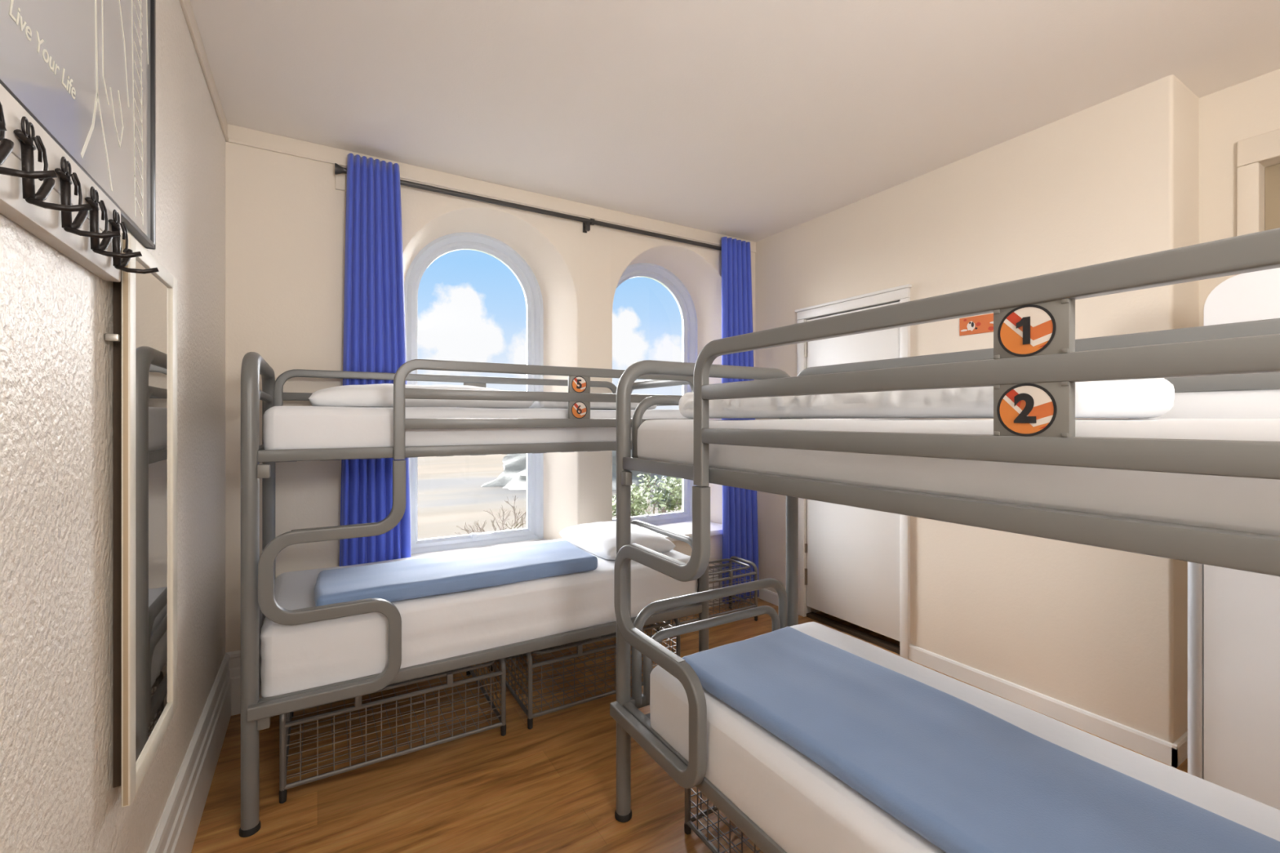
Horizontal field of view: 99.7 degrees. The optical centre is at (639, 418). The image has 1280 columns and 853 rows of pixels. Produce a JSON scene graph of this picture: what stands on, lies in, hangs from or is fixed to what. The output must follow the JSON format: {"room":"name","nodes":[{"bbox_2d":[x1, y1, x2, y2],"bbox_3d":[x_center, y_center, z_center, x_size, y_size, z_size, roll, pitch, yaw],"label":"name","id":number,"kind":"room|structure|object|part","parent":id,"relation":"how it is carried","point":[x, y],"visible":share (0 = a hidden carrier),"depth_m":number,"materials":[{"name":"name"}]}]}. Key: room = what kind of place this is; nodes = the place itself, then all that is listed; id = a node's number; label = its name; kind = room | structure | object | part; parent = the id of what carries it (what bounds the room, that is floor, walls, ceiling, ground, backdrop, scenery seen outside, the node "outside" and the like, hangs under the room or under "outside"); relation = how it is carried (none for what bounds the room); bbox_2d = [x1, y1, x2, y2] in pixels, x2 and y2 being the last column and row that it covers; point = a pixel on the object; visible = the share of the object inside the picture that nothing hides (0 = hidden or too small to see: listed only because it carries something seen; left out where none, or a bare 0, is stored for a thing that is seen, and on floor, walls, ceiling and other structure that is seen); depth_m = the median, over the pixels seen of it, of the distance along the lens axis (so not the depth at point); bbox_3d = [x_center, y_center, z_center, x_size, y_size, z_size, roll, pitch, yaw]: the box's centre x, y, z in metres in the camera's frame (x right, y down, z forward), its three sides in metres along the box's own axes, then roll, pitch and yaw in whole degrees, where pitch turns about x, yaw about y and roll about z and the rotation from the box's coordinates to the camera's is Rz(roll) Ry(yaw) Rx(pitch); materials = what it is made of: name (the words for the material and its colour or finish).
{"room":"dormitory","nodes":[
{"label":"dormitory","id":0,"kind":"room"},
{"bbox_2d":[0,0,225,852],"bbox_3d":[-0.627,0.003,0.231,0.120,2.695,5.840,0,0,-31],"label":"wall","id":1,"kind":"structure","parent":0,"point":[58,794],"depth_m":0.98,"materials":[{"name":"beige paint"}]},
{"bbox_2d":[0,0,155,249],"bbox_3d":[-0.956,-0.833,0.916,0.018,0.834,0.952,0,0,-31],"label":"poster","id":2,"kind":"object","parent":1,"relation":"attached to","point":[84,71],"visible":1,"depth_m":0.99,"materials":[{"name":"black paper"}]},
{"bbox_2d":[0,83,159,282],"bbox_3d":[-0.780,-0.342,0.696,0.094,0.143,0.895,0,0,-31],"label":"coat rack","id":3,"kind":"object","parent":1,"relation":"attached to","point":[43,191],"visible":1,"depth_m":0.80,"materials":[{"name":"white wood"}]},
{"bbox_2d":[105,232,177,807],"bbox_3d":[-1.143,0.202,1.250,0.038,1.147,0.431,0,0,-31],"label":"wall mirror","id":4,"kind":"object","parent":1,"relation":"attached to","point":[144,338],"visible":0.91,"depth_m":1.17,"materials":[{"name":"beige wood"}]},
{"bbox_2d":[146,652,231,852],"bbox_3d":[-0.500,1.208,0.156,0.022,0.284,5.380,0,0,-31],"label":"baseboard","id":5,"kind":"structure","parent":1,"relation":"attached to","point":[176,830],"depth_m":1.78,"materials":[{"name":"white wood"}]},
{"bbox_2d":[178,0,228,141],"bbox_3d":[-0.504,-1.304,0.153,0.012,0.082,5.380,0,0,-31],"label":"trim","id":6,"kind":"structure","parent":1,"relation":"attached to","point":[186,6],"depth_m":1.95,"materials":[{"name":"beige paint"}]},
{"bbox_2d":[225,141,755,653],"bbox_3d":[-0.512,0.003,3.503,3.633,2.695,0.380,0,0,-31],"label":"wall","id":7,"kind":"structure","parent":0,"point":[285,214],"depth_m":2.67,"materials":[{"name":"beige paint"}]},
{"bbox_2d":[335,173,346,191],"bbox_3d":[-1.415,-1.195,2.735,0.225,0.110,0.012,0,0,-31],"label":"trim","id":8,"kind":"structure","parent":7,"relation":"attached to","point":[340,179],"depth_m":2.69,"materials":[{"name":"beige paint"}]},
{"bbox_2d":[404,231,549,557],"bbox_3d":[-0.940,-0.173,3.268,1.090,2.046,0.475,0,0,-31],"label":"window","id":9,"kind":"structure","parent":7,"relation":"in","point":[534,531],"depth_m":3.46,"materials":[{"name":"grey"}]},
{"bbox_3d":[-0.918,0.821,3.231,1.090,0.039,0.390,0,0,-31],"label":"sill","id":10,"kind":"part","parent":9,"relation":"part of","materials":[{"name":"white paint"}]},
{"bbox_3d":[-1.009,0.743,3.445,0.130,0.035,0.030,0,0,-31],"label":"handle","id":11,"kind":"part","parent":9,"relation":"part of","materials":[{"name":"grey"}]},
{"bbox_2d":[226,566,754,715],"bbox_3d":[-0.499,1.208,3.276,3.222,0.284,0.022,0,0,-31],"label":"baseboard","id":12,"kind":"structure","parent":7,"relation":"attached to","point":[234,661],"depth_m":2.47,"materials":[{"name":"white"}]},
{"bbox_2d":[226,124,755,253],"bbox_3d":[-0.502,-1.304,3.281,3.222,0.082,0.012,0,0,-31],"label":"trim","id":13,"kind":"structure","parent":7,"relation":"attached to","point":[236,134],"depth_m":3.02,"materials":[{"name":"beige paint"}]},
{"bbox_2d":[334,163,721,250],"bbox_3d":[-0.369,-1.208,3.325,2.631,0.086,0.072,0,0,-31],"label":"curtain rod","id":14,"kind":"object","parent":7,"relation":"attached to","point":[339,169],"visible":0.83,"depth_m":3.19,"materials":[{"name":"grey metal"}]},
{"bbox_2d":[339,152,411,566],"bbox_3d":[-1.318,0.011,2.709,0.346,2.618,0.042,0,0,-31],"label":"curtain","id":15,"kind":"object","parent":14,"relation":"hanging from","point":[375,331],"visible":0.61,"depth_m":2.69,"materials":[{"name":"blue fabric"}]},
{"bbox_2d":[720,236,759,604],"bbox_3d":[0.738,0.011,3.938,0.348,2.618,0.046,0,0,-31],"label":"curtain","id":16,"kind":"object","parent":14,"relation":"hanging from","point":[740,505],"visible":0.52,"depth_m":3.91,"materials":[{"name":"blue fabric"}]},
{"bbox_2d":[612,262,722,542],"bbox_3d":[0.163,-0.173,3.926,1.090,2.046,0.475,0,0,-31],"label":"window","id":17,"kind":"structure","parent":7,"relation":"in","point":[681,522],"depth_m":4.21,"materials":[{"name":"grey paint"}]},
{"bbox_3d":[0.052,-0.173,4.107,0.780,1.910,0.051,0,0,-31],"label":"sash","id":18,"kind":"part","parent":17,"relation":"part of","materials":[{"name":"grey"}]},
{"bbox_3d":[0.095,0.743,4.104,0.130,0.035,0.030,0,0,-31],"label":"handle","id":19,"kind":"part","parent":17,"relation":"part of","materials":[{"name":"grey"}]},
{"bbox_3d":[0.063,-0.173,4.088,0.916,2.046,0.084,0,0,-31],"label":"frame","id":20,"kind":"part","parent":17,"relation":"part of","materials":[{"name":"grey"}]},
{"bbox_3d":[0.185,0.821,3.890,1.090,0.039,0.390,0,0,-31],"label":"sill","id":21,"kind":"part","parent":17,"relation":"part of","materials":[{"name":"white paint"}]},
{"bbox_2d":[191,597,1187,852],"bbox_3d":[0.936,1.400,1.176,3.733,0.100,5.860,0,0,-31],"label":"floor","id":22,"kind":"structure","parent":0,"point":[549,787],"depth_m":1.99,"materials":[{"name":"brown wood"}]},
{"bbox_2d":[279,657,506,804],"bbox_3d":[-1.078,1.183,2.367,0.809,0.335,0.644,0,0,-31],"label":"storage basket","id":23,"kind":"object","parent":22,"relation":"on","point":[286,722],"visible":0.44,"depth_m":2.15,"materials":[{"name":"grey metal"}]},
{"bbox_3d":[-1.415,1.161,2.166,0.021,0.292,0.640,0,0,-31],"label":"frame","id":24,"kind":"part","parent":23,"relation":"part of","materials":[{"name":"grey metal"}]},
{"bbox_3d":[-1.415,1.162,2.166,0.003,0.274,0.620,0,0,-31],"label":"panel","id":25,"kind":"part","parent":23,"relation":"part of","materials":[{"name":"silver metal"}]},
{"bbox_3d":[-0.919,1.190,2.101,0.785,0.219,0.003,0,0,-31],"label":"panel","id":26,"kind":"part","parent":23,"relation":"part of","materials":[{"name":"silver metal"}]},
{"bbox_3d":[-1.076,1.037,2.363,0.738,0.013,0.603,0,0,-31],"label":"lid frame","id":27,"kind":"part","parent":23,"relation":"part of","materials":[{"name":"grey metal"}]},
{"bbox_3d":[-1.237,1.189,2.633,0.785,0.235,0.016,0,0,-31],"label":"long rail","id":28,"kind":"part","parent":23,"relation":"part of","materials":[{"name":"grey metal"}]},
{"bbox_3d":[-0.741,1.162,2.568,0.003,0.274,0.620,0,0,-31],"label":"panel","id":29,"kind":"part","parent":23,"relation":"part of","materials":[{"name":"silver metal"}]},
{"bbox_3d":[-0.741,1.161,2.568,0.021,0.292,0.640,0,0,-31],"label":"frame","id":30,"kind":"part","parent":23,"relation":"part of","materials":[{"name":"grey metal"}]},
{"bbox_2d":[239,351,708,837],"bbox_3d":[-0.676,0.560,2.576,1.918,1.580,0.880,0,0,-31],"label":"bunk bed","id":31,"kind":"object","parent":22,"relation":"on","point":[258,574],"visible":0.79,"depth_m":1.95,"materials":[{"name":"grey paint"}]},
{"bbox_3d":[-1.477,0.838,2.111,0.031,0.233,0.641,0,0,-31],"label":"rail","id":32,"kind":"part","parent":31,"relation":"part of","materials":[{"name":"grey metal"}]},
{"bbox_3d":[-1.477,0.009,2.111,0.033,0.231,0.733,0,0,-31],"label":"rail","id":33,"kind":"part","parent":31,"relation":"part of","materials":[{"name":"grey metal"}]},
{"bbox_3d":[-0.900,-0.103,2.916,1.735,0.036,0.024,0,0,-31],"label":"guard rail","id":34,"kind":"part","parent":31,"relation":"part of","materials":[{"name":"grey metal"}]},
{"bbox_3d":[-1.058,0.560,1.855,0.468,0.818,0.032,0,0,-31],"label":"step rail","id":35,"kind":"part","parent":31,"relation":"part of","materials":[{"name":"grey metal"}]},
{"bbox_3d":[-0.477,0.123,2.243,1.820,0.040,0.032,0,0,-31],"label":"rail","id":36,"kind":"part","parent":31,"relation":"part of","materials":[{"name":"grey metal"}]},
{"bbox_3d":[-0.900,-0.058,2.916,1.791,0.345,0.026,0,0,-31],"label":"guard rail","id":37,"kind":"part","parent":31,"relation":"part of","materials":[{"name":"grey metal"}]},
{"bbox_3d":[-0.893,-0.158,2.920,0.120,0.109,0.006,0,0,-31],"label":"plate","id":38,"kind":"part","parent":31,"relation":"part of","materials":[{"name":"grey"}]},
{"bbox_2d":[262,405,688,449],"bbox_3d":[-0.674,0.041,2.588,1.819,0.179,0.758,0,0,-31],"label":"mattress","id":39,"kind":"object","parent":31,"relation":"on","point":[284,427],"visible":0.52,"depth_m":2.04,"materials":[{"name":"white fabric"}]},
{"bbox_2d":[308,383,533,408],"bbox_3d":[-0.977,-0.102,2.445,0.890,0.105,0.440,0,0,-31],"label":"pillow","id":40,"kind":"object","parent":39,"relation":"on","point":[375,395],"visible":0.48,"depth_m":2.19,"materials":[{"name":"white fabric"}]},
{"bbox_2d":[528,400,657,409],"bbox_3d":[-0.298,-0.075,2.840,0.644,0.053,0.477,0,0,-31],"label":"pillow","id":41,"kind":"object","parent":39,"relation":"on","point":[537,404],"visible":0.2,"depth_m":2.61,"materials":[{"name":"white fabric"}]},
{"bbox_2d":[259,538,697,697],"bbox_3d":[-0.675,0.823,2.583,1.832,0.263,0.789,0,0,-31],"label":"mattress","id":42,"kind":"object","parent":31,"relation":"on","point":[304,656],"visible":0.49,"depth_m":2.12,"materials":[{"name":"white fabric"}]},
{"bbox_2d":[313,540,597,606],"bbox_3d":[-0.759,0.658,2.345,1.126,0.067,0.406,0,0,-31],"label":"blanket","id":43,"kind":"object","parent":42,"relation":"on","point":[405,580],"visible":0.94,"depth_m":2.23,"materials":[{"name":"blue fabric"}]},
{"bbox_2d":[560,520,675,559],"bbox_3d":[-0.141,0.634,2.967,0.400,0.109,0.620,0,0,-31],"label":"pillow","id":44,"kind":"object","parent":42,"relation":"on","point":[598,539],"visible":0.72,"depth_m":2.80,"materials":[{"name":"white fabric"}]},
{"bbox_3d":[-0.477,0.948,2.243,1.820,0.042,0.032,0,0,-31],"label":"rail","id":45,"kind":"part","parent":31,"relation":"part of","materials":[{"name":"grey metal"}]},
{"bbox_3d":[-0.300,-0.093,2.307,1.316,0.039,0.024,0,0,-31],"label":"guard rail","id":46,"kind":"part","parent":31,"relation":"part of","materials":[{"name":"grey metal"}]},
{"bbox_3d":[-0.300,-0.037,2.307,1.378,0.368,0.026,0,0,-31],"label":"guard rail","id":47,"kind":"part","parent":31,"relation":"part of","materials":[{"name":"grey metal"}]},
{"bbox_3d":[-0.300,0.018,2.307,1.316,0.039,0.024,0,0,-31],"label":"guard rail","id":48,"kind":"part","parent":31,"relation":"part of","materials":[{"name":"grey metal"}]},
{"bbox_3d":[-0.262,-0.037,2.329,0.098,0.078,0.020,0,0,-31],"label":"number plate","id":49,"kind":"part","parent":31,"relation":"part of","materials":[{"name":"grey"}]},
{"bbox_3d":[-0.262,-0.147,2.329,0.098,0.076,0.020,0,0,-31],"label":"number plate","id":50,"kind":"part","parent":31,"relation":"part of","materials":[{"name":"grey"}]},
{"bbox_3d":[0.116,0.786,3.063,0.035,0.337,0.731,0,0,-31],"label":"rail","id":51,"kind":"part","parent":31,"relation":"part of","materials":[{"name":"grey metal"}]},
{"bbox_2d":[488,618,679,729],"bbox_3d":[-0.300,1.183,2.820,0.809,0.335,0.644,0,0,-31],"label":"storage basket","id":52,"kind":"object","parent":22,"relation":"on","point":[579,644],"visible":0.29,"depth_m":2.51,"materials":[{"name":"grey metal"}]},
{"bbox_3d":[-0.637,1.161,2.618,0.021,0.292,0.640,0,0,-31],"label":"frame","id":53,"kind":"part","parent":52,"relation":"part of","materials":[{"name":"grey metal"}]},
{"bbox_3d":[-0.637,1.162,2.618,0.003,0.274,0.620,0,0,-31],"label":"panel","id":54,"kind":"part","parent":52,"relation":"part of","materials":[{"name":"silver metal"}]},
{"bbox_3d":[-0.459,1.189,3.086,0.785,0.235,0.016,0,0,-31],"label":"long rail","id":55,"kind":"part","parent":52,"relation":"part of","materials":[{"name":"grey metal"}]},
{"bbox_3d":[-0.142,1.189,2.554,0.785,0.235,0.016,0,0,-31],"label":"long rail","id":56,"kind":"part","parent":52,"relation":"part of","materials":[{"name":"grey metal"}]},
{"bbox_3d":[-0.298,1.037,2.815,0.738,0.013,0.603,0,0,-31],"label":"lid frame","id":57,"kind":"part","parent":52,"relation":"part of","materials":[{"name":"grey metal"}]},
{"bbox_3d":[-0.142,1.190,2.554,0.785,0.219,0.003,0,0,-31],"label":"panel","id":58,"kind":"part","parent":52,"relation":"part of","materials":[{"name":"silver metal"}]},
{"bbox_3d":[0.036,1.162,3.021,0.003,0.274,0.620,0,0,-31],"label":"panel","id":59,"kind":"part","parent":52,"relation":"part of","materials":[{"name":"silver metal"}]},
{"bbox_3d":[0.036,1.161,3.021,0.021,0.292,0.640,0,0,-31],"label":"frame","id":60,"kind":"part","parent":52,"relation":"part of","materials":[{"name":"grey metal"}]},
{"bbox_2d":[648,555,757,644],"bbox_3d":[0.376,1.157,3.521,0.799,0.385,0.284,0,0,-31],"label":"cage","id":61,"kind":"object","parent":22,"relation":"on","point":[731,560],"visible":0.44,"depth_m":3.57,"materials":[{"name":"grey metal"}]},
{"bbox_3d":[0.043,1.111,3.322,0.021,0.292,0.280,0,0,-31],"label":"frame","id":62,"kind":"part","parent":61,"relation":"part of","materials":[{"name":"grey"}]},
{"bbox_3d":[0.443,1.139,3.409,0.775,0.219,0.003,0,0,-31],"label":"panel","id":63,"kind":"part","parent":61,"relation":"part of","materials":[{"name":"silver metal"}]},
{"bbox_3d":[0.443,1.139,3.409,0.775,0.235,0.016,0,0,-31],"label":"long rail","id":64,"kind":"part","parent":61,"relation":"part of","materials":[{"name":"grey metal"}]},
{"bbox_3d":[0.309,1.139,3.632,0.775,0.219,0.003,0,0,-31],"label":"panel","id":65,"kind":"part","parent":61,"relation":"part of","materials":[{"name":"silver metal"}]},
{"bbox_3d":[0.309,1.139,3.632,0.775,0.235,0.016,0,0,-31],"label":"long rail","id":66,"kind":"part","parent":61,"relation":"part of","materials":[{"name":"grey metal"}]},
{"bbox_3d":[0.378,0.987,3.516,0.715,0.002,0.230,0,0,-31],"label":"lid","id":67,"kind":"part","parent":61,"relation":"part of","materials":[{"name":"silver metal"}]},
{"bbox_3d":[0.378,0.987,3.516,0.728,0.013,0.243,0,0,-31],"label":"lid frame","id":68,"kind":"part","parent":61,"relation":"part of","materials":[{"name":"grey metal"}]},
{"bbox_3d":[0.709,1.112,3.719,0.003,0.274,0.260,0,0,-31],"label":"panel","id":69,"kind":"part","parent":61,"relation":"part of","materials":[{"name":"silver metal"}]},
{"bbox_3d":[0.709,1.111,3.719,0.021,0.292,0.280,0,0,-31],"label":"frame","id":70,"kind":"part","parent":61,"relation":"part of","materials":[{"name":"grey metal"}]},
{"bbox_2d":[684,788,760,852],"bbox_3d":[0.589,1.183,1.560,0.564,0.335,0.809,0,0,-31],"label":"cage","id":71,"kind":"object","parent":22,"relation":"on","point":[689,825],"visible":0.08,"depth_m":1.70,"materials":[{"name":"grey metal"}]},
{"bbox_3d":[0.387,1.167,1.897,0.560,0.304,0.021,0,0,-31],"label":"frame","id":72,"kind":"part","parent":71,"relation":"part of","materials":[{"name":"grey metal"}]},
{"bbox_3d":[0.387,1.168,1.897,0.540,0.286,0.003,0,0,-31],"label":"panel","id":73,"kind":"part","parent":71,"relation":"part of","materials":[{"name":"silver metal"}]},
{"bbox_3d":[0.357,1.195,1.421,0.016,0.247,0.785,0,0,-31],"label":"long rail","id":74,"kind":"part","parent":71,"relation":"part of","materials":[{"name":"grey metal"}]},
{"bbox_2d":[609,227,1279,852],"bbox_3d":[0.754,0.573,1.231,0.880,1.555,1.918,0,0,-31],"label":"bunk bed","id":75,"kind":"object","parent":22,"relation":"on","point":[1035,362],"visible":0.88,"depth_m":0.88,"materials":[{"name":"grey paint"}]},
{"bbox_3d":[0.041,0.585,1.599,0.032,0.818,0.501,0,0,-31],"label":"step rail","id":76,"kind":"part","parent":75,"relation":"part of","materials":[{"name":"grey metal"}]},
{"bbox_3d":[0.421,0.973,1.032,0.032,0.042,1.820,0,0,-31],"label":"rail","id":77,"kind":"part","parent":75,"relation":"part of","materials":[{"name":"grey metal"}]},
{"bbox_3d":[0.289,0.034,2.032,0.733,0.231,0.033,0,0,-31],"label":"rail","id":78,"kind":"part","parent":75,"relation":"part of","materials":[{"name":"grey metal"}]},
{"bbox_3d":[0.287,0.811,2.035,0.731,0.337,0.035,0,0,-31],"label":"rail","id":79,"kind":"part","parent":75,"relation":"part of","materials":[{"name":"grey metal"}]},
{"bbox_3d":[0.289,0.863,2.032,0.641,0.233,0.031,0,0,-31],"label":"rail","id":80,"kind":"part","parent":75,"relation":"part of","materials":[{"name":"grey metal"}]},
{"bbox_3d":[0.421,0.148,1.032,0.032,0.040,1.820,0,0,-31],"label":"rail","id":81,"kind":"part","parent":75,"relation":"part of","materials":[{"name":"grey metal"}]},
{"bbox_2d":[637,418,1279,536],"bbox_3d":[0.764,0.078,1.233,0.758,0.157,1.819,0,0,-31],"label":"mattress","id":82,"kind":"object","parent":75,"relation":"on","point":[1246,504],"visible":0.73,"depth_m":0.81,"materials":[{"name":"white fabric"}]},
{"bbox_2d":[679,377,1174,418],"bbox_3d":[0.568,-0.046,1.385,0.452,0.091,1.099,0,0,-31],"label":"duvet","id":83,"kind":"object","parent":82,"relation":"on","point":[1140,397],"visible":0.51,"depth_m":1.02,"materials":[{"name":"white fabric"}]},
{"bbox_2d":[649,622,1279,852],"bbox_3d":[0.773,0.869,1.163,0.764,0.221,1.691,0,0,-31],"label":"mattress","id":84,"kind":"object","parent":75,"relation":"on","point":[800,805],"visible":0.46,"depth_m":1.23,"materials":[{"name":"white fabric"}]},
{"bbox_2d":[682,626,1279,852],"bbox_3d":[0.708,0.732,1.083,0.494,0.052,1.550,0,0,-31],"label":"blanket","id":85,"kind":"object","parent":84,"relation":"on","point":[960,775],"visible":0.97,"depth_m":1.11,"materials":[{"name":"blue fabric"}]},
{"bbox_3d":[0.494,-0.012,0.841,0.026,0.368,1.345,0,0,-31],"label":"guard rail","id":86,"kind":"part","parent":75,"relation":"part of","materials":[{"name":"grey metal"}]},
{"bbox_3d":[0.494,0.043,0.841,0.024,0.039,1.283,0,0,-31],"label":"guard rail","id":87,"kind":"part","parent":75,"relation":"part of","materials":[{"name":"grey metal"}]},
{"bbox_3d":[0.494,-0.068,0.841,0.024,0.039,1.283,0,0,-31],"label":"guard rail","id":88,"kind":"part","parent":75,"relation":"part of","materials":[{"name":"grey metal"}]},
{"bbox_3d":[0.546,-0.013,0.752,0.020,0.078,0.093,0,0,-31],"label":"number plate","id":89,"kind":"part","parent":75,"relation":"part of","materials":[{"name":"grey"}]},
{"bbox_3d":[0.546,-0.122,0.752,0.020,0.076,0.093,0,0,-31],"label":"number plate","id":90,"kind":"part","parent":75,"relation":"part of","materials":[{"name":"grey"}]},
{"bbox_3d":[1.094,-0.033,1.454,0.026,0.345,1.791,0,0,-31],"label":"guard rail","id":91,"kind":"part","parent":75,"relation":"part of","materials":[{"name":"grey metal"}]},
{"bbox_3d":[1.366,0.036,0.996,0.008,0.197,0.650,0,0,-31],"label":"panel","id":92,"kind":"part","parent":75,"relation":"part of","materials":[{"name":"white fabric"}]},
{"bbox_3d":[1.094,-0.078,1.454,0.024,0.036,1.735,0,0,-31],"label":"guard rail","id":93,"kind":"part","parent":75,"relation":"part of","materials":[{"name":"grey paint"}]},
{"bbox_2d":[1187,267,1279,810],"bbox_3d":[2.126,0.450,1.241,0.040,1.800,1.252,0,0,-31],"label":"partition panel","id":94,"kind":"object","parent":22,"relation":"on","point":[1233,615],"visible":0.57,"depth_m":1.68,"materials":[{"name":"white laminate"}]},
{"bbox_3d":[1.815,0.725,1.762,0.040,1.250,0.039,0,0,-31],"label":"support post","id":95,"kind":"part","parent":94,"relation":"part of","materials":[{"name":"grey metal"}]},
{"bbox_2d":[190,0,1279,241],"bbox_3d":[0.936,-1.395,1.176,3.733,0.100,5.860,0,0,-31],"label":"ceiling","id":96,"kind":"structure","parent":0,"point":[750,120],"depth_m":2.15,"materials":[{"name":"white paint"}]},
{"bbox_2d":[755,74,1199,743],"bbox_3d":[1.540,0.003,3.355,0.361,2.695,2.698,0,0,-31],"label":"wall","id":97,"kind":"structure","parent":0,"point":[1103,632],"depth_m":2.49,"materials":[{"name":"beige paint"}]},
{"bbox_2d":[795,284,911,659],"bbox_3d":[1.324,0.298,3.395,0.090,2.104,0.843,0,0,-31],"label":"door","id":98,"kind":"structure","parent":97,"relation":"in","point":[854,562],"depth_m":3.33,"materials":[{"name":"white wood"}]},
{"bbox_2d":[757,588,1187,768],"bbox_3d":[1.609,1.308,3.178,0.325,0.084,2.352,0,0,-31],"label":"baseboard","id":99,"kind":"structure","parent":97,"relation":"attached to","point":[1174,754],"depth_m":2.42,"materials":[{"name":"white"}]},
{"bbox_2d":[959,313,993,336],"bbox_3d":[1.722,-0.475,2.693,0.007,0.090,0.249,0,0,-31],"label":"wall sign","id":100,"kind":"object","parent":97,"relation":"attached to","point":[979,324],"visible":0.71,"depth_m":2.73,"materials":[{"name":"orange"}]},
{"bbox_2d":[1199,68,1279,326],"bbox_3d":[3.170,0.003,0.997,0.120,2.695,3.062,0,0,-31],"label":"wall","id":101,"kind":"structure","parent":0,"point":[1251,108],"depth_m":2.20,"materials":[{"name":"beige paint"}]},
{"bbox_2d":[1236,128,1279,275],"bbox_3d":[2.670,0.120,1.813,0.142,2.460,0.885,0,0,-31],"label":"door frame","id":102,"kind":"structure","parent":101,"relation":"in","point":[1253,150],"depth_m":2.13,"materials":[{"name":"beige paint"}]},
{"label":"outside","id":103,"kind":"structure","parent":0,"visible":0},
{"bbox_3d":[-0.680,8.135,10.892,26.000,7.589,12.000,0,0,-31],"label":"bank","id":104,"kind":"object","parent":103,"visible":0},
{"bbox_2d":[454,495,526,534],"bbox_3d":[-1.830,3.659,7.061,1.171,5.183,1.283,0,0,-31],"label":"shrub","id":105,"kind":"object","parent":104,"relation":"on","point":[481,531],"visible":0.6,"depth_m":7.30,"materials":[{"name":"brown plant"}]},
{"bbox_2d":[612,473,681,516],"bbox_3d":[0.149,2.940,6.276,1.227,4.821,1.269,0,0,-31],"label":"shrub","id":106,"kind":"object","parent":104,"relation":"on","point":[670,498],"visible":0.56,"depth_m":5.94,"materials":[{"name":"green plant"}]},
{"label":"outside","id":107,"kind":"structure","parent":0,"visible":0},
{"bbox_2d":[417,454,681,539],"bbox_3d":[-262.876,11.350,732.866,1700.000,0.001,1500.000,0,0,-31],"label":"beach","id":108,"kind":"structure","parent":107,"point":[451,494],"depth_m":77.86},
{"bbox_2d":[481,449,679,489],"bbox_3d":[-7.611,5.756,99.911,43.155,12.349,27.644,0,0,-31],"label":"headland","id":109,"kind":"structure","parent":108,"relation":"on","point":[513,477],"depth_m":91.19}
]}

